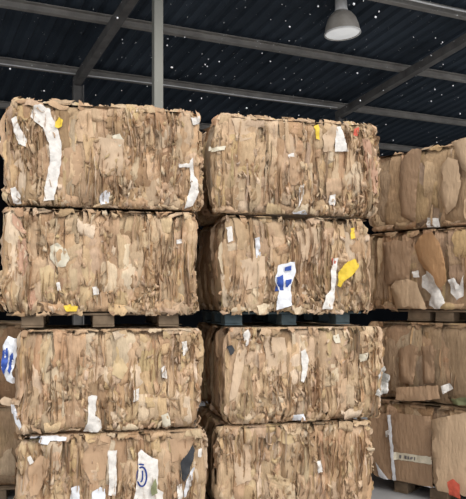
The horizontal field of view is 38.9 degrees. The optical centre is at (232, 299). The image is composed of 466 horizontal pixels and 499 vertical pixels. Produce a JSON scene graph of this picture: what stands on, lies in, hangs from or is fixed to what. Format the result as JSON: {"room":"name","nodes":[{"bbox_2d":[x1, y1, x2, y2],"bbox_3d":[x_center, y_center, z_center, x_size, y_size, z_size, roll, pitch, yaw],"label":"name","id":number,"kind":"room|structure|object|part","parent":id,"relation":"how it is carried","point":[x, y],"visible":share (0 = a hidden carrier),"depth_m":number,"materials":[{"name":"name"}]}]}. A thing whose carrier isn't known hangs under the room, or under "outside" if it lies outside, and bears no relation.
{"room":"waste facility","nodes":[
{"label":"waste facility","id":0,"kind":"room"},
{"bbox_2d":[0,154,407,331],"bbox_3d":[-1.337,-0.537,12.946,18.549,4.515,0.100,0,0,-23],"label":"wall","id":1,"kind":"structure","parent":0,"point":[363,319],"depth_m":13.06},
{"bbox_2d":[0,0,465,156],"bbox_3d":[0.355,-3.266,9.672,19.126,0.913,7.251,0,0,-23],"label":"ceiling","id":2,"kind":"structure","parent":0,"point":[388,37],"depth_m":9.06,"materials":[{"name":"black metal"}]},
{"bbox_2d":[0,101,422,151],"bbox_3d":[-0.420,-2.945,11.250,18.549,0.106,0.072,0,0,-23],"label":"purlin","id":3,"kind":"structure","parent":2,"relation":"attached to","point":[3,104],"depth_m":12.67,"materials":[{"name":"grey metal"}]},
{"bbox_2d":[0,0,465,82],"bbox_3d":[0.940,-3.285,8.750,18.549,0.106,0.072,0,0,-23],"label":"purlin","id":4,"kind":"structure","parent":2,"relation":"attached to","point":[20,5],"depth_m":8.30,"materials":[{"name":"grey metal"}]},
{"bbox_2d":[0,57,465,125],"bbox_3d":[0.260,-3.115,10.000,18.549,0.106,0.072,0,0,-23],"label":"purlin","id":5,"kind":"structure","parent":2,"relation":"attached to","point":[49,66],"depth_m":9.88,"materials":[{"name":"grey metal"}]},
{"bbox_2d":[0,63,337,107],"bbox_3d":[-0.923,-3.064,9.440,5.616,0.030,0.018,0,0,-23],"label":"conduit","id":6,"kind":"object","parent":5,"relation":"attached to","point":[0,63],"visible":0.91,"depth_m":9.45,"materials":[{"name":"grey metal"}]},
{"bbox_2d":[324,0,360,40],"bbox_3d":[1.277,-3.644,7.700,0.427,1.118,0.427,0,0,22],"label":"pendant lamp","id":7,"kind":"object","parent":2,"relation":"hanging from","point":[342,25],"visible":0.99,"depth_m":7.59,"materials":[{"name":"grey metal"}]},
{"bbox_2d":[370,0,465,20],"bbox_3d":[1.620,-3.456,7.500,18.549,0.106,0.072,0,0,-23],"label":"purlin","id":8,"kind":"structure","parent":2,"relation":"attached to","point":[408,4],"depth_m":7.79,"materials":[{"name":"grey metal"}]},
{"bbox_2d":[410,0,465,12],"bbox_3d":[3.428,-3.470,8.200,4.380,0.034,0.022,0,0,-23],"label":"conduit","id":9,"kind":"object","parent":8,"relation":"attached to","point":[418,1],"visible":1,"depth_m":7.77,"materials":[{"name":"grey metal"}]},
{"bbox_2d":[3,0,463,158],"bbox_3d":[0.002,-2.623,6.599,9.994,2.189,4.006,0,0,0],"label":"dust","id":10,"kind":"object","parent":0,"point":[245,0],"visible":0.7,"depth_m":6.33,"materials":[{"name":"white"}]},
{"bbox_2d":[8,401,465,498],"bbox_3d":[0.000,1.820,0.000,60.000,0.200,50.000,0,0,0],"label":"floor","id":11,"kind":"structure","parent":0,"point":[383,488],"depth_m":5.90,"materials":[{"name":"concrete"}]},
{"bbox_2d":[0,484,14,498],"bbox_3d":[-2.557,1.661,5.889,1.300,0.113,0.797,0,0,-13],"label":"pallet","id":12,"kind":"object","parent":11,"relation":"on","point":[4,489],"visible":0.15,"depth_m":5.63,"materials":[{"name":"brown wood"}]},
{"bbox_2d":[0,404,22,484],"bbox_3d":[-2.544,1.247,5.909,1.413,0.698,0.910,0,0,-13],"label":"bale","id":13,"kind":"object","parent":12,"relation":"on","point":[9,442],"visible":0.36,"depth_m":5.64},
{"bbox_2d":[0,321,22,403],"bbox_3d":[-2.538,0.540,5.911,1.426,0.692,0.902,0,0,-13],"label":"bale","id":14,"kind":"object","parent":13,"relation":"on","point":[12,329],"visible":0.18,"depth_m":5.63},
{"bbox_2d":[72,84,83,324],"bbox_3d":[-2.114,-0.600,9.000,0.140,4.640,0.140,0,0,-23],"label":"column","id":15,"kind":"structure","parent":11,"relation":"on","point":[77,91],"depth_m":8.99,"materials":[{"name":"metal"}]},
{"bbox_2d":[72,0,138,85],"bbox_3d":[-1.211,-3.226,7.340,0.101,0.585,3.975,0,0,-29],"label":"rafter","id":16,"kind":"object","parent":15,"relation":"on","point":[125,7],"visible":0.89,"depth_m":7.90,"materials":[{"name":"metal"}]},
{"bbox_2d":[152,0,162,108],"bbox_3d":[-0.755,-1.380,6.600,0.090,6.200,0.090,0,0,-23],"label":"steel post","id":17,"kind":"object","parent":11,"relation":"on","point":[157,5],"depth_m":6.56,"materials":[{"name":"metal"}]},
{"bbox_2d":[335,117,346,123],"bbox_3d":[1.738,-0.600,10.623,0.140,4.640,0.140,0,0,-23],"label":"column","id":18,"kind":"structure","parent":11,"relation":"on","point":[339,118],"depth_m":10.62,"materials":[{"name":"metal"}]},
{"bbox_2d":[335,33,465,118],"bbox_3d":[2.641,-3.226,8.963,0.101,0.585,3.975,0,0,-29],"label":"rafter","id":19,"kind":"object","parent":18,"relation":"on","point":[459,43],"visible":0.89,"depth_m":9.30,"materials":[{"name":"metal"}]},
{"bbox_2d":[390,479,455,498],"bbox_3d":[2.103,1.661,5.944,1.050,0.113,0.898,0,0,41],"label":"pallet","id":20,"kind":"object","parent":11,"relation":"on","point":[400,486],"visible":0.16,"depth_m":5.85,"materials":[{"name":"brown wood"}]},
{"bbox_2d":[367,397,465,498],"bbox_3d":[1.980,1.247,5.928,1.374,0.698,1.204,0,0,41],"label":"bale","id":21,"kind":"object","parent":20,"relation":"on","point":[422,443],"visible":0.87,"depth_m":5.69,"materials":[{"name":"brown cardboard"}]},
{"bbox_3d":[1.323,1.300,5.942,0.233,0.589,0.014,0,0,41],"label":"cardboard panel","id":22,"kind":"part","parent":21,"relation":"part of","materials":[{"name":"brown cardboard"}]},
{"bbox_3d":[1.550,1.292,5.739,0.399,0.604,0.013,0,0,42],"label":"cardboard panel","id":23,"kind":"part","parent":21,"relation":"part of","materials":[{"name":"brown cardboard"}]},
{"bbox_2d":[368,320,465,406],"bbox_3d":[2.027,0.540,5.976,1.363,0.692,1.020,0,0,41],"label":"bale","id":24,"kind":"object","parent":21,"relation":"on","point":[424,361],"visible":0.81,"depth_m":5.69,"materials":[{"name":"brown cardboard"}]},
{"bbox_2d":[391,309,465,321],"bbox_3d":[2.123,0.136,5.967,1.050,0.096,0.897,0,0,42],"label":"pallet","id":25,"kind":"object","parent":24,"relation":"on","point":[454,315],"visible":0.94,"depth_m":5.77,"materials":[{"name":"brown wood"}]},
{"bbox_2d":[367,227,465,311],"bbox_3d":[1.993,-0.252,5.982,1.430,0.722,1.110,0,0,41],"label":"bale","id":26,"kind":"object","parent":25,"relation":"on","point":[425,269],"visible":0.95,"depth_m":5.72,"materials":[{"name":"brown cardboard"}]},
{"bbox_2d":[369,138,465,232],"bbox_3d":[2.042,-0.985,5.973,1.346,0.723,1.059,0,0,41],"label":"bale","id":27,"kind":"object","parent":26,"relation":"on","point":[422,189],"visible":0.95,"depth_m":5.72,"materials":[{"name":"brown cardboard"}]},
{"bbox_3d":[0.354,1.662,5.259,1.110,0.113,0.897,0,0,-13],"label":"pallet","id":28,"kind":"object","parent":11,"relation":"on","visible":0},
{"bbox_2d":[196,406,374,498],"bbox_3d":[0.357,1.247,5.277,1.238,0.698,1.071,0,0,-13],"label":"bale","id":29,"kind":"object","parent":28,"relation":"on","point":[332,458],"visible":0.92,"depth_m":4.81,"materials":[{"name":"brown cardboard"}]},
{"bbox_2d":[196,322,389,424],"bbox_3d":[0.399,0.540,5.387,1.278,0.692,1.337,0,0,-13],"label":"bale","id":30,"kind":"object","parent":29,"relation":"on","point":[257,372],"visible":0.97,"depth_m":4.80,"materials":[{"name":"brown cardboard"}]},
{"bbox_2d":[202,310,360,324],"bbox_3d":[0.353,0.136,5.311,1.070,0.096,0.877,0,0,-13],"label":"pallet","id":31,"kind":"object","parent":30,"relation":"on","point":[210,316],"visible":0.69,"depth_m":5.03,"materials":[{"name":"paint"}]},
{"bbox_2d":[194,215,372,314],"bbox_3d":[0.340,-0.252,5.416,1.210,0.722,1.321,0,0,-13],"label":"bale","id":32,"kind":"object","parent":31,"relation":"on","point":[262,265],"visible":1,"depth_m":4.83,"materials":[{"name":"brown cardboard"}]},
{"bbox_2d":[275,275,283,290],"bbox_3d":[0.332,-0.123,4.759,0.067,0.123,0.035,0,0,11],"label":"print","id":33,"kind":"object","parent":32,"relation":"attached to","point":[279,279],"depth_m":4.76},
{"bbox_2d":[192,113,380,225],"bbox_3d":[0.363,-0.987,5.275,1.341,0.726,1.065,0,0,-13],"label":"bale","id":34,"kind":"object","parent":32,"relation":"on","point":[287,167],"visible":0.96,"depth_m":4.80,"materials":[{"name":"brown cardboard"}]},
{"bbox_2d":[286,279,291,286],"bbox_3d":[0.401,-0.122,4.770,0.046,0.059,0.022,0,0,-44],"label":"print","id":35,"kind":"object","parent":32,"relation":"attached to","point":[288,281],"depth_m":4.77},
{"bbox_3d":[-0.963,1.662,4.933,1.220,0.113,0.948,0,0,-13],"label":"pallet","id":36,"kind":"object","parent":11,"relation":"on","visible":0},
{"bbox_2d":[13,422,207,498],"bbox_3d":[-0.902,1.247,4.921,1.358,0.698,1.081,0,0,-13],"label":"bale","id":37,"kind":"object","parent":36,"relation":"on","point":[160,463],"visible":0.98,"depth_m":4.46,"materials":[{"name":"brown cardboard"}]},
{"bbox_2d":[0,324,203,434],"bbox_3d":[-0.955,0.540,4.917,1.371,0.692,1.099,0,0,-13],"label":"bale","id":38,"kind":"object","parent":37,"relation":"on","point":[89,378],"visible":1,"depth_m":4.43,"materials":[{"name":"brown cardboard"}]},
{"bbox_2d":[1,348,7,373],"bbox_3d":[-1.481,0.383,4.280,0.045,0.197,0.048,0,0,-13],"label":"print","id":39,"kind":"object","parent":38,"relation":"attached to","point":[4,362],"depth_m":4.28},
{"bbox_2d":[7,353,13,373],"bbox_3d":[-1.438,0.412,4.287,0.024,0.143,0.062,0,0,17],"label":"print","id":40,"kind":"object","parent":38,"relation":"attached to","point":[10,356],"depth_m":4.28},
{"bbox_2d":[6,312,191,327],"bbox_3d":[-0.998,0.136,4.951,1.240,0.096,0.947,0,0,-13],"label":"pallet","id":41,"kind":"object","parent":38,"relation":"on","point":[97,319],"visible":0.69,"depth_m":4.50,"materials":[{"name":"brown wood"}]},
{"bbox_2d":[0,207,198,316],"bbox_3d":[-0.993,-0.252,4.912,1.354,0.722,1.068,0,0,-13],"label":"bale","id":42,"kind":"object","parent":41,"relation":"on","point":[59,261],"visible":1,"depth_m":4.43,"materials":[{"name":"brown cardboard"}]},
{"bbox_2d":[0,96,203,213],"bbox_3d":[-0.964,-0.987,4.911,1.379,0.726,1.048,0,0,-13],"label":"bale","id":43,"kind":"object","parent":42,"relation":"on","point":[56,153],"visible":0.99,"depth_m":4.45,"materials":[{"name":"brown cardboard"}]}
]}

